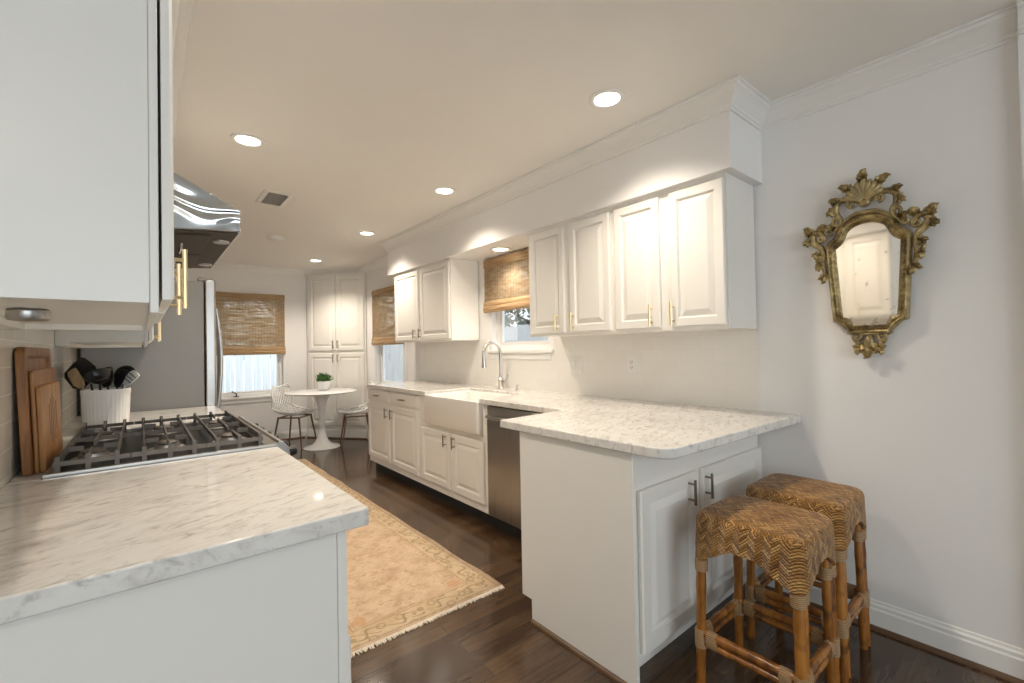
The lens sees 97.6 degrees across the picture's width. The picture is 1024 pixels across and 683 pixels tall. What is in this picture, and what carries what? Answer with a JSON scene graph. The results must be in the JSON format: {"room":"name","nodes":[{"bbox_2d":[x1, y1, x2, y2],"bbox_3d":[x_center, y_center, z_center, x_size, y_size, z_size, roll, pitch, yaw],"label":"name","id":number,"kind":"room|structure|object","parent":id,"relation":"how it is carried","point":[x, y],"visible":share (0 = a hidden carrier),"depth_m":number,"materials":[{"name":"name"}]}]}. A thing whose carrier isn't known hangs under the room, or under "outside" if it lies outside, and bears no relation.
{"room":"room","nodes":[
{"label":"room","id":0,"kind":"room"},
{"bbox_2d":[172,0,179,61],"bbox_3d":[-1.899,-0.952,2.110,0.374,0.369,3.570,0,-1,-40],"label":"wall","id":1,"kind":"structure","parent":0,"point":[175,3],"depth_m":1.12,"materials":[{"name":"paint"}]},
{"bbox_2d":[173,0,197,151],"bbox_3d":[-2.611,-1.062,3.031,0.455,0.100,6.050,0,-1,-40],"label":"trim","id":2,"kind":"structure","parent":1,"relation":"attached to","point":[186,13],"depth_m":1.73,"materials":[{"name":"paint"}]},
{"bbox_2d":[174,268,307,436],"bbox_3d":[-3.762,0.187,6.178,2.920,2.470,0.120,0,-1,-40],"label":"wall","id":3,"kind":"structure","parent":0,"point":[294,362],"depth_m":6.49,"materials":[{"name":"paint"}]},
{"bbox_2d":[216,291,285,355],"bbox_3d":[-3.636,-0.240,6.182,0.929,0.850,0.042,0,-1,-40],"label":"blind","id":4,"kind":"object","parent":3,"relation":"attached to","point":[251,324],"visible":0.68,"depth_m":6.20,"materials":[{"name":"brown wood"}]},
{"bbox_2d":[216,354,288,404],"bbox_3d":[-3.655,0.103,6.240,0.965,1.485,0.133,0,-1,-40],"label":"window","id":5,"kind":"structure","parent":3,"relation":"in","point":[240,395],"depth_m":6.25,"materials":[{"name":"white wood"}]},
{"bbox_2d":[272,429,305,438],"bbox_3d":[-3.882,1.359,5.956,2.160,0.124,0.016,0,-1,-40],"label":"baseboard","id":6,"kind":"structure","parent":3,"relation":"attached to","point":[294,433],"depth_m":6.51,"materials":[{"name":"paint"}]},
{"bbox_2d":[280,436,304,439],"bbox_3d":[-3.878,1.412,5.936,2.140,0.018,0.016,0,-1,-40],"label":"trim","id":7,"kind":"structure","parent":3,"relation":"attached to","point":[302,436],"depth_m":6.52,"materials":[{"name":"wood"}]},
{"bbox_2d":[387,110,761,275],"bbox_3d":[-0.048,-0.964,3.688,0.359,0.369,3.800,0,-1,-40],"label":"soffit","id":8,"kind":"structure","parent":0,"point":[724,141],"depth_m":2.69,"materials":[{"name":"paint"}]},
{"bbox_2d":[490,247,510,251],"bbox_3d":[-0.098,-0.772,3.772,0.176,0.010,0.176,0,-1,-40],"label":"recessed light","id":9,"kind":"object","parent":8,"relation":"in","point":[494,249],"visible":1,"depth_m":3.76,"materials":[{"name":"paint"}]},
{"bbox_2d":[173,0,1016,269],"bbox_3d":[-1.202,-1.224,1.065,5.720,0.120,11.320,0,-1,-40],"label":"ceiling","id":10,"kind":"structure","parent":0,"point":[361,109],"depth_m":2.01,"materials":[{"name":"paint"}]},
{"bbox_2d":[230,133,265,147],"bbox_3d":[-1.492,-1.134,2.534,0.176,0.010,0.176,0,-1,-40],"label":"recessed light","id":11,"kind":"object","parent":10,"relation":"in","point":[244,139],"visible":1,"depth_m":2.53,"materials":[{"name":"paint"}]},
{"bbox_2d":[256,189,293,206],"bbox_3d":[-1.852,-1.113,3.498,0.200,0.012,0.360,0,-1,-40],"label":"ceiling vent","id":12,"kind":"object","parent":10,"relation":"in","point":[271,197],"visible":1,"depth_m":3.48,"materials":[{"name":"metal"}]},
{"bbox_2d":[269,235,282,240],"bbox_3d":[-2.466,-1.073,4.687,0.136,0.036,0.136,0,-1,-40],"label":"smoke detector","id":13,"kind":"object","parent":10,"relation":"attached to","point":[272,237],"visible":1,"depth_m":4.65,"materials":[{"name":"white plastic"}]},
{"bbox_2d":[309,259,322,261],"bbox_3d":[-2.595,-1.068,5.933,0.176,0.010,0.176,0,-1,-40],"label":"recessed light","id":14,"kind":"object","parent":10,"relation":"in","point":[311,260],"visible":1,"depth_m":5.91,"materials":[{"name":"paint"}]},
{"bbox_2d":[358,231,375,235],"bbox_3d":[-1.486,-1.106,4.593,0.176,0.010,0.176,0,-1,-40],"label":"recessed light","id":15,"kind":"object","parent":10,"relation":"in","point":[365,233],"visible":1,"depth_m":4.59,"materials":[{"name":"paint"}]},
{"bbox_2d":[433,186,455,194],"bbox_3d":[-0.511,-1.140,3.401,0.176,0.010,0.176,0,-1,-40],"label":"recessed light","id":16,"kind":"object","parent":10,"relation":"in","point":[442,190],"visible":1,"depth_m":3.39,"materials":[{"name":"paint"}]},
{"bbox_2d":[589,88,625,108],"bbox_3d":[0.461,-1.174,2.177,0.176,0.010,0.176,0,-1,-40],"label":"recessed light","id":17,"kind":"object","parent":10,"relation":"in","point":[608,98],"visible":1,"depth_m":2.17,"materials":[{"name":"paint"}]},
{"bbox_2d":[192,3,1017,277],"bbox_3d":[-1.456,-1.077,3.474,2.800,0.100,7.040,0,-1,-40],"label":"trim","id":18,"kind":"structure","parent":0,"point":[998,28],"depth_m":2.19,"materials":[{"name":"paint"}]},
{"bbox_2d":[286,437,1010,682],"bbox_3d":[-1.155,1.365,1.031,5.720,0.120,11.320,0,-1,-40],"label":"floor","id":19,"kind":"structure","parent":0,"point":[492,638],"depth_m":1.91,"materials":[{"name":"brown wood"}]},
{"bbox_2d":[80,277,222,415],"bbox_3d":[-2.531,0.467,3.228,0.762,1.785,0.910,0,-1,-40],"label":"refrigerator","id":20,"kind":"object","parent":19,"relation":"on","point":[177,371],"visible":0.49,"depth_m":2.94,"materials":[{"name":"grey metal"}]},
{"bbox_2d":[42,410,297,479],"bbox_3d":[-1.373,0.837,1.874,0.712,0.968,0.906,0,-1,-40],"label":"gas range","id":21,"kind":"object","parent":19,"relation":"on","point":[88,451],"visible":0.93,"depth_m":1.69,"materials":[{"name":"silver metal"}]},
{"bbox_2d":[61,420,257,471],"bbox_3d":[-1.425,0.412,1.843,0.562,0.017,0.882,0,-1,-40],"label":"cooktop","id":22,"kind":"object","parent":21,"relation":"in","point":[128,444],"depth_m":1.65,"materials":[{"name":"black metal"}]},
{"bbox_2d":[0,531,350,682],"bbox_3d":[-0.867,0.865,1.139,0.684,0.872,0.838,0,-1,-40],"label":"base cabinet","id":23,"kind":"object","parent":19,"relation":"on","point":[280,615],"visible":0.45,"depth_m":0.85,"materials":[{"name":"paint"}]},
{"bbox_2d":[0,447,368,624],"bbox_3d":[-0.870,0.407,1.131,0.696,0.040,0.874,0,-1,-40],"label":"countertop","id":24,"kind":"structure","parent":23,"relation":"on","point":[66,541],"depth_m":0.96,"materials":[{"name":"stone"}]},
{"bbox_2d":[271,383,316,448],"bbox_3d":[-2.958,0.988,6.063,0.530,0.837,0.491,-1,-1,4],"label":"lattice chair","id":25,"kind":"object","parent":19,"relation":"on","point":[274,405],"visible":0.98,"depth_m":6.08,"materials":[{"name":"white metal"}]},
{"bbox_2d":[284,388,356,450],"bbox_3d":[-2.518,1.027,5.936,0.890,0.738,0.890,0,-1,-40],"label":"table","id":26,"kind":"object","parent":19,"relation":"on","point":[322,442],"visible":0.99,"depth_m":5.88,"materials":[{"name":"white plastic"}]},
{"bbox_2d":[315,373,333,390],"bbox_3d":[-2.537,0.537,6.077,0.237,0.245,0.258,0,-1,-40],"label":"potted plant","id":27,"kind":"object","parent":26,"relation":"on","point":[323,381],"visible":1,"depth_m":6.04,"materials":[{"name":"green plant"}]},
{"bbox_2d":[306,272,367,438],"bbox_3d":[-2.569,0.205,6.538,0.602,2.400,0.815,0,-1,-40],"label":"pantry cabinet","id":28,"kind":"object","parent":19,"relation":"on","point":[335,302],"visible":0.92,"depth_m":6.50,"materials":[{"name":"paint"}]},
{"bbox_2d":[337,381,372,448],"bbox_3d":[-2.084,0.972,6.093,0.530,0.837,0.491,-1,-1,-24],"label":"lattice chair","id":29,"kind":"object","parent":19,"relation":"on","point":[345,411],"visible":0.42,"depth_m":6.14,"materials":[{"name":"white metal"}]},
{"bbox_2d":[368,388,427,493],"bbox_3d":[-0.939,0.911,4.517,0.672,0.874,1.125,0,-1,-40],"label":"base cabinet","id":30,"kind":"object","parent":19,"relation":"on","point":[393,417],"visible":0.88,"depth_m":4.25,"materials":[{"name":"paint"}]},
{"bbox_2d":[298,459,504,657],"bbox_3d":[-1.583,1.343,3.546,0.901,0.008,3.797,0,-1,-40],"label":"area rug","id":31,"kind":"object","parent":19,"relation":"on","point":[400,579],"visible":0.44,"depth_m":2.45,"materials":[{"name":"beige fabric"}]},
{"bbox_2d":[420,395,496,526],"bbox_3d":[-0.264,0.888,3.701,0.672,0.874,0.988,0,-1,-40],"label":"base cabinet","id":32,"kind":"object","parent":19,"relation":"on","point":[454,464],"visible":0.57,"depth_m":3.44,"materials":[{"name":"paint"}]},
{"bbox_2d":[485,405,541,540],"bbox_3d":[0.249,0.872,3.063,0.679,0.870,0.610,0,-1,-40],"label":"dishwasher","id":33,"kind":"object","parent":19,"relation":"on","point":[503,444],"visible":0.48,"depth_m":2.97,"materials":[{"name":"metal"}]},
{"bbox_2d":[489,405,541,413],"bbox_3d":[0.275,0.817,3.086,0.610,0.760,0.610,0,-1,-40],"label":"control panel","id":34,"kind":"object","parent":33,"relation":"in","point":[492,409],"depth_m":2.96,"materials":[{"name":"paint"}]},
{"bbox_2d":[530,619,626,682],"bbox_3d":[0.271,1.281,1.843,0.016,0.018,0.570,0,-1,-40],"label":"trim","id":35,"kind":"structure","parent":19,"relation":"on","point":[556,638],"depth_m":1.84,"materials":[{"name":"wood"}]},
{"bbox_2d":[520,431,761,682],"bbox_3d":[0.597,0.854,2.323,1.103,0.874,0.968,0,-1,-40],"label":"base cabinet","id":36,"kind":"object","parent":19,"relation":"on","point":[609,536],"visible":0.73,"depth_m":1.82,"materials":[{"name":"paint"}]},
{"bbox_2d":[367,380,800,458],"bbox_3d":[-0.243,0.424,3.328,1.134,0.038,3.855,0,-1,-40],"label":"countertop","id":37,"kind":"structure","parent":36,"relation":"on","point":[651,429],"depth_m":2.13,"materials":[{"name":"stone"}]},
{"bbox_2d":[424,390,508,435],"bbox_3d":[-0.314,0.554,3.611,0.465,0.244,0.782,0,-1,-40],"label":"farmhouse sink","id":38,"kind":"object","parent":37,"relation":"in","point":[461,411],"visible":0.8,"depth_m":3.47,"materials":[{"name":"ceramic"}]},
{"bbox_2d":[482,341,508,388],"bbox_3d":[-0.139,0.203,3.803,0.228,0.413,0.135,0,-1,-40],"label":"kitchen faucet","id":39,"kind":"object","parent":37,"relation":"on","point":[501,382],"visible":1,"depth_m":3.86,"materials":[{"name":"silver metal"}]},
{"bbox_2d":[695,495,839,682],"bbox_3d":[0.912,0.943,1.617,0.360,0.663,0.376,0,-1,-40],"label":"bar stool","id":40,"kind":"object","parent":19,"relation":"on","point":[791,544],"visible":1,"depth_m":1.55,"materials":[{"name":"wicker"}]},
{"bbox_2d":[745,473,870,682],"bbox_3d":[1.250,0.941,1.910,0.360,0.663,0.376,0,-1,-40],"label":"bar stool","id":41,"kind":"object","parent":19,"relation":"on","point":[844,505],"visible":0.78,"depth_m":1.83,"materials":[{"name":"brown wicker"}]},
{"bbox_3d":[-2.001,0.904,2.485,0.652,0.872,0.830,0,-1,-40],"label":"base cabinet","id":42,"kind":"object","parent":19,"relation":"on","visible":0},
{"bbox_2d":[62,406,224,436],"bbox_3d":[-2.010,0.447,2.500,0.684,0.040,0.847,0,-1,-40],"label":"countertop","id":43,"kind":"structure","parent":42,"relation":"on","point":[73,427],"depth_m":2.58,"materials":[{"name":"stone"}]},
{"bbox_2d":[14,347,51,475],"bbox_3d":[-1.607,0.213,1.520,0.038,0.384,0.500,0,-1,-40],"label":"cutting board","id":44,"kind":"object","parent":43,"relation":"on","point":[26,359],"visible":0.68,"depth_m":1.33,"materials":[{"name":"brown wood"}]},
{"bbox_2d":[7,436,73,484],"bbox_3d":[-1.679,0.429,1.627,0.066,0.040,0.917,0,-1,-40],"label":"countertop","id":45,"kind":"structure","parent":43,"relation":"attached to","point":[18,478],"depth_m":1.33,"materials":[{"name":"stone"}]},
{"bbox_2d":[29,367,55,472],"bbox_3d":[-1.590,0.249,1.530,0.022,0.312,0.445,0,-1,-40],"label":"cutting board","id":46,"kind":"object","parent":43,"relation":"on","point":[39,377],"visible":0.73,"depth_m":1.36,"materials":[{"name":"brown wood"}]},
{"bbox_2d":[35,381,62,471],"bbox_3d":[-1.560,0.273,1.516,0.024,0.262,0.385,0,-1,-40],"label":"cutting board","id":47,"kind":"object","parent":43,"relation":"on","point":[48,408],"visible":0.88,"depth_m":1.44,"materials":[{"name":"brown wood"}]},
{"bbox_2d":[80,387,130,429],"bbox_3d":[-1.993,0.327,2.204,0.187,0.190,0.187,0,-1,-40],"label":"utensil crock","id":48,"kind":"object","parent":43,"relation":"on","point":[112,405],"visible":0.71,"depth_m":2.14,"materials":[{"name":"white ceramic"}]},
{"bbox_2d":[68,368,84,389],"bbox_3d":[-2.075,0.262,2.153,0.131,0.272,0.032,-1,-1,3],"label":"wooden turner","id":49,"kind":"object","parent":48,"relation":"in","point":[74,375],"visible":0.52,"depth_m":2.15,"materials":[{"name":"brown wood"}]},
{"bbox_2d":[64,357,95,389],"bbox_3d":[-2.112,0.238,2.195,0.180,0.322,0.058,-1,-1,12],"label":"spatula","id":50,"kind":"object","parent":48,"relation":"in","point":[83,365],"visible":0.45,"depth_m":2.20,"materials":[{"name":"black plastic"}]},
{"bbox_2d":[82,368,112,389],"bbox_3d":[-1.983,0.261,2.150,0.108,0.269,0.095,0,-1,-40],"label":"ladle","id":51,"kind":"object","parent":48,"relation":"in","point":[99,376],"visible":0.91,"depth_m":2.13,"materials":[{"name":"black plastic"}]},
{"bbox_2d":[101,366,112,389],"bbox_3d":[-2.029,0.262,2.247,0.076,0.272,0.039,-1,-1,7],"label":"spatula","id":52,"kind":"object","parent":48,"relation":"in","point":[109,383],"visible":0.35,"depth_m":2.23,"materials":[{"name":"black plastic"}]},
{"bbox_2d":[114,370,126,388],"bbox_3d":[-1.931,0.267,2.212,0.057,0.257,0.034,-1,-1,-18],"label":"slotted turner","id":53,"kind":"object","parent":48,"relation":"in","point":[120,376],"visible":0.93,"depth_m":2.21,"materials":[{"name":"black plastic"}]},
{"bbox_2d":[114,365,134,388],"bbox_3d":[-1.951,0.259,2.263,0.109,0.276,0.038,-1,-1,-12],"label":"serving spoon","id":54,"kind":"object","parent":48,"relation":"in","point":[126,367],"visible":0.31,"depth_m":2.27,"materials":[{"name":"black plastic"}]},
{"bbox_2d":[123,370,139,387],"bbox_3d":[-1.910,0.270,2.240,0.089,0.252,0.029,-1,-1,-21],"label":"slotted spoon","id":55,"kind":"object","parent":48,"relation":"in","point":[132,375],"visible":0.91,"depth_m":2.24,"materials":[{"name":"silver metal"}]},
{"bbox_2d":[365,40,1023,648],"bbox_3d":[0.978,0.055,2.833,0.120,2.470,11.320,0,-1,-40],"label":"wall","id":56,"kind":"structure","parent":0,"point":[929,428],"depth_m":1.86,"materials":[{"name":"paint"}]},
{"bbox_2d":[308,437,366,439],"bbox_3d":[-2.532,1.395,6.483,0.950,0.018,0.016,-1,-1,12],"label":"trim","id":57,"kind":"structure","parent":56,"relation":"attached to","point":[308,437],"depth_m":6.47,"materials":[{"name":"wood"}]},
{"bbox_2d":[373,284,406,382],"bbox_3d":[-1.565,-0.067,5.880,0.121,1.330,0.950,0,-1,-40],"label":"window","id":58,"kind":"structure","parent":56,"relation":"in","point":[392,357],"depth_m":5.99,"materials":[{"name":"white glass"}]},
{"bbox_2d":[372,291,394,337],"bbox_3d":[-1.630,-0.359,5.841,0.007,0.655,0.952,0,-1,-40],"label":"shade","id":59,"kind":"object","parent":58,"relation":"attached to","point":[383,302],"depth_m":5.92,"materials":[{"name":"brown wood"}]},
{"bbox_2d":[371,285,403,344],"bbox_3d":[-1.627,-0.332,5.843,0.042,0.750,0.964,0,-1,-40],"label":"blind","id":60,"kind":"object","parent":58,"relation":"attached to","point":[383,300],"visible":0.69,"depth_m":5.91,"materials":[{"name":"brown wood"}]},
{"bbox_2d":[394,258,478,342],"bbox_3d":[-0.830,-0.375,4.624,0.360,0.754,1.165,0,-1,-40],"label":"upper cabinet","id":61,"kind":"object","parent":56,"relation":"attached to","point":[437,301],"visible":1,"depth_m":4.27,"materials":[{"name":"paint"}]},
{"bbox_2d":[483,248,529,312],"bbox_3d":[0.023,-0.519,3.848,0.042,0.490,0.879,0,-1,-40],"label":"blind","id":62,"kind":"object","parent":56,"relation":"attached to","point":[506,277],"visible":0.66,"depth_m":3.92,"materials":[{"name":"brown wood"}]},
{"bbox_2d":[484,257,529,301],"bbox_3d":[0.020,-0.546,3.846,0.007,0.395,0.867,0,-1,-40],"label":"shade","id":63,"kind":"object","parent":56,"relation":"attached to","point":[506,279],"depth_m":3.92,"materials":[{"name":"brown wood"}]},
{"bbox_2d":[487,308,553,359],"bbox_3d":[0.081,-0.302,3.880,0.133,0.915,0.840,0,-1,-40],"label":"window","id":64,"kind":"structure","parent":56,"relation":"in","point":[515,342],"depth_m":3.94,"materials":[{"name":"white wood"}]},
{"bbox_2d":[527,207,641,336],"bbox_3d":[0.464,-0.419,3.059,0.360,0.754,0.758,0,-1,-40],"label":"upper cabinet","id":65,"kind":"object","parent":56,"relation":"attached to","point":[571,262],"visible":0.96,"depth_m":2.91,"materials":[{"name":"paint"}]},
{"bbox_2d":[423,328,759,410],"bbox_3d":[0.143,0.186,3.742,0.008,0.436,3.610,0,-1,-40],"label":"backsplash","id":66,"kind":"structure","parent":56,"relation":"attached to","point":[716,368],"depth_m":2.93,"materials":[{"name":"white tile"}]},
{"bbox_2d":[570,357,581,373],"bbox_3d":[0.474,0.176,3.329,0.008,0.120,0.118,0,-1,-40],"label":"light switch","id":67,"kind":"object","parent":66,"relation":"attached to","point":[575,362],"visible":1,"depth_m":3.32,"materials":[{"name":"white plastic"}]},
{"bbox_2d":[627,355,636,373],"bbox_3d":[0.788,0.150,2.950,0.008,0.120,0.075,0,-1,-40],"label":"wall outlet","id":68,"kind":"object","parent":66,"relation":"attached to","point":[631,359],"visible":1,"depth_m":2.95,"materials":[{"name":"white plastic"}]},
{"bbox_2d":[629,359,633,369],"bbox_3d":[0.787,0.150,2.949,0.002,0.070,0.036,0,-1,-40],"label":"socket","id":69,"kind":"object","parent":68,"relation":"attached to","point":[631,361],"depth_m":2.95,"materials":[{"name":"white plastic"}]},
{"bbox_2d":[611,171,756,332],"bbox_3d":[0.923,-0.435,2.505,0.360,0.754,0.678,0,-1,-40],"label":"upper cabinet","id":70,"kind":"object","parent":56,"relation":"attached to","point":[684,255],"visible":1,"depth_m":2.33,"materials":[{"name":"paint"}]},
{"bbox_2d":[802,168,939,358],"bbox_3d":[1.557,-0.341,1.971,0.060,0.835,0.484,0,-1,-38],"label":"gilt mirror","id":71,"kind":"object","parent":56,"relation":"attached to","point":[871,261],"visible":1,"depth_m":1.96,"materials":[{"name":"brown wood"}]},
{"bbox_2d":[836,222,899,325],"bbox_3d":[1.572,-0.298,1.981,0.004,0.460,0.240,-2,0,-38],"label":"mirror glass","id":72,"kind":"object","parent":71,"relation":"on","point":[867,253],"depth_m":1.98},
{"bbox_2d":[765,586,1023,682],"bbox_3d":[1.600,1.258,1.960,0.016,0.018,0.915,0,-1,-40],"label":"trim","id":73,"kind":"structure","parent":56,"relation":"attached to","point":[1004,676],"depth_m":1.81,"materials":[{"name":"white wood"}]},
{"bbox_2d":[767,579,1023,679],"bbox_3d":[1.612,1.205,1.971,0.016,0.124,0.915,0,-1,-40],"label":"baseboard","id":74,"kind":"structure","parent":56,"relation":"attached to","point":[1000,656],"depth_m":1.80,"materials":[{"name":"paint"}]},
{"bbox_2d":[1016,0,1023,35],"bbox_3d":[3.071,-1.205,0.082,0.080,0.100,3.958,0,-1,-40],"label":"trim","id":75,"kind":"structure","parent":56,"relation":"attached to","point":[1020,3],"depth_m":1.60,"materials":[{"name":"paint"}]},
{"bbox_2d":[1017,20,1023,211],"bbox_3d":[3.168,-0.022,0.065,0.034,2.469,4.060,0,-1,-40],"label":"wall pier","id":76,"kind":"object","parent":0,"point":[1020,37],"visible":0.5,"depth_m":1.62,"materials":[{"name":"paint"}]},
{"bbox_3d":[-2.842,0.126,2.870,0.120,2.470,6.150,0,-1,-40],"label":"wall","id":77,"kind":"structure","parent":0,"visible":0},
{"bbox_2d":[0,329,80,489],"bbox_3d":[-2.027,-0.098,1.984,0.008,1.036,3.565,0,-1,-40],"label":"backsplash","id":78,"kind":"structure","parent":77,"relation":"attached to","point":[62,358],"depth_m":1.35,"materials":[{"name":"beige tile"}]},
{"bbox_2d":[0,0,187,330],"bbox_3d":[-1.012,-0.419,1.056,0.375,0.755,0.838,0,-1,-40],"label":"upper cabinet","id":79,"kind":"object","parent":77,"relation":"attached to","point":[87,186],"visible":1,"depth_m":0.76,"materials":[{"name":"paint"}]},
{"bbox_2d":[4,309,50,321],"bbox_3d":[-0.940,-0.051,0.872,0.062,0.022,0.062,0,-1,-40],"label":"puck light","id":80,"kind":"object","parent":79,"relation":"attached to","point":[31,315],"visible":1,"depth_m":0.85,"materials":[{"name":"silver metal"}]},
{"bbox_2d":[55,321,160,347],"bbox_3d":[-2.135,-0.363,2.414,0.375,0.788,0.825,0,-1,-40],"label":"upper cabinet","id":81,"kind":"object","parent":77,"relation":"attached to","point":[63,338],"visible":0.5,"depth_m":2.11,"materials":[{"name":"paint"}]},
{"bbox_3d":[-1.594,-0.674,1.730,0.340,0.205,0.924,0,-1,-40],"label":"upper cabinet","id":82,"kind":"object","parent":77,"relation":"attached to","visible":0},
{"bbox_2d":[173,172,240,268],"bbox_3d":[-1.501,-0.461,1.809,0.576,0.245,0.890,0,-1,-40],"label":"range hood","id":83,"kind":"object","parent":82,"relation":"attached to","point":[205,225],"visible":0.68,"depth_m":1.60,"materials":[{"name":"silver metal"}]},
{"bbox_2d":[198,263,211,265],"bbox_3d":[-1.494,-0.373,2.183,0.056,0.007,0.056,0,-1,-40],"label":"lamp","id":84,"kind":"object","parent":83,"relation":"on","point":[201,264],"depth_m":2.17,"materials":[{"name":"metal"}]},
{"bbox_2d":[213,240,229,244],"bbox_3d":[-1.131,-0.386,1.744,0.056,0.007,0.056,0,-1,-40],"label":"lamp","id":85,"kind":"object","parent":83,"relation":"on","point":[224,242],"depth_m":1.73,"materials":[{"name":"metal"}]},
{"label":"outside","id":86,"kind":"structure","parent":0,"visible":0},
{"bbox_3d":[-5.604,1.821,9.138,15.000,0.050,6.700,0,-1,-40],"label":"ground","id":87,"kind":"structure","parent":86,"visible":0},
{"bbox_2d":[222,354,276,392],"bbox_3d":[-5.057,0.732,7.908,8.286,2.054,0.060,0,-1,-40],"label":"wooden fence","id":88,"kind":"object","parent":87,"relation":"on","point":[250,372],"visible":0.04,"depth_m":8.12,"materials":[{"name":"white wood"}]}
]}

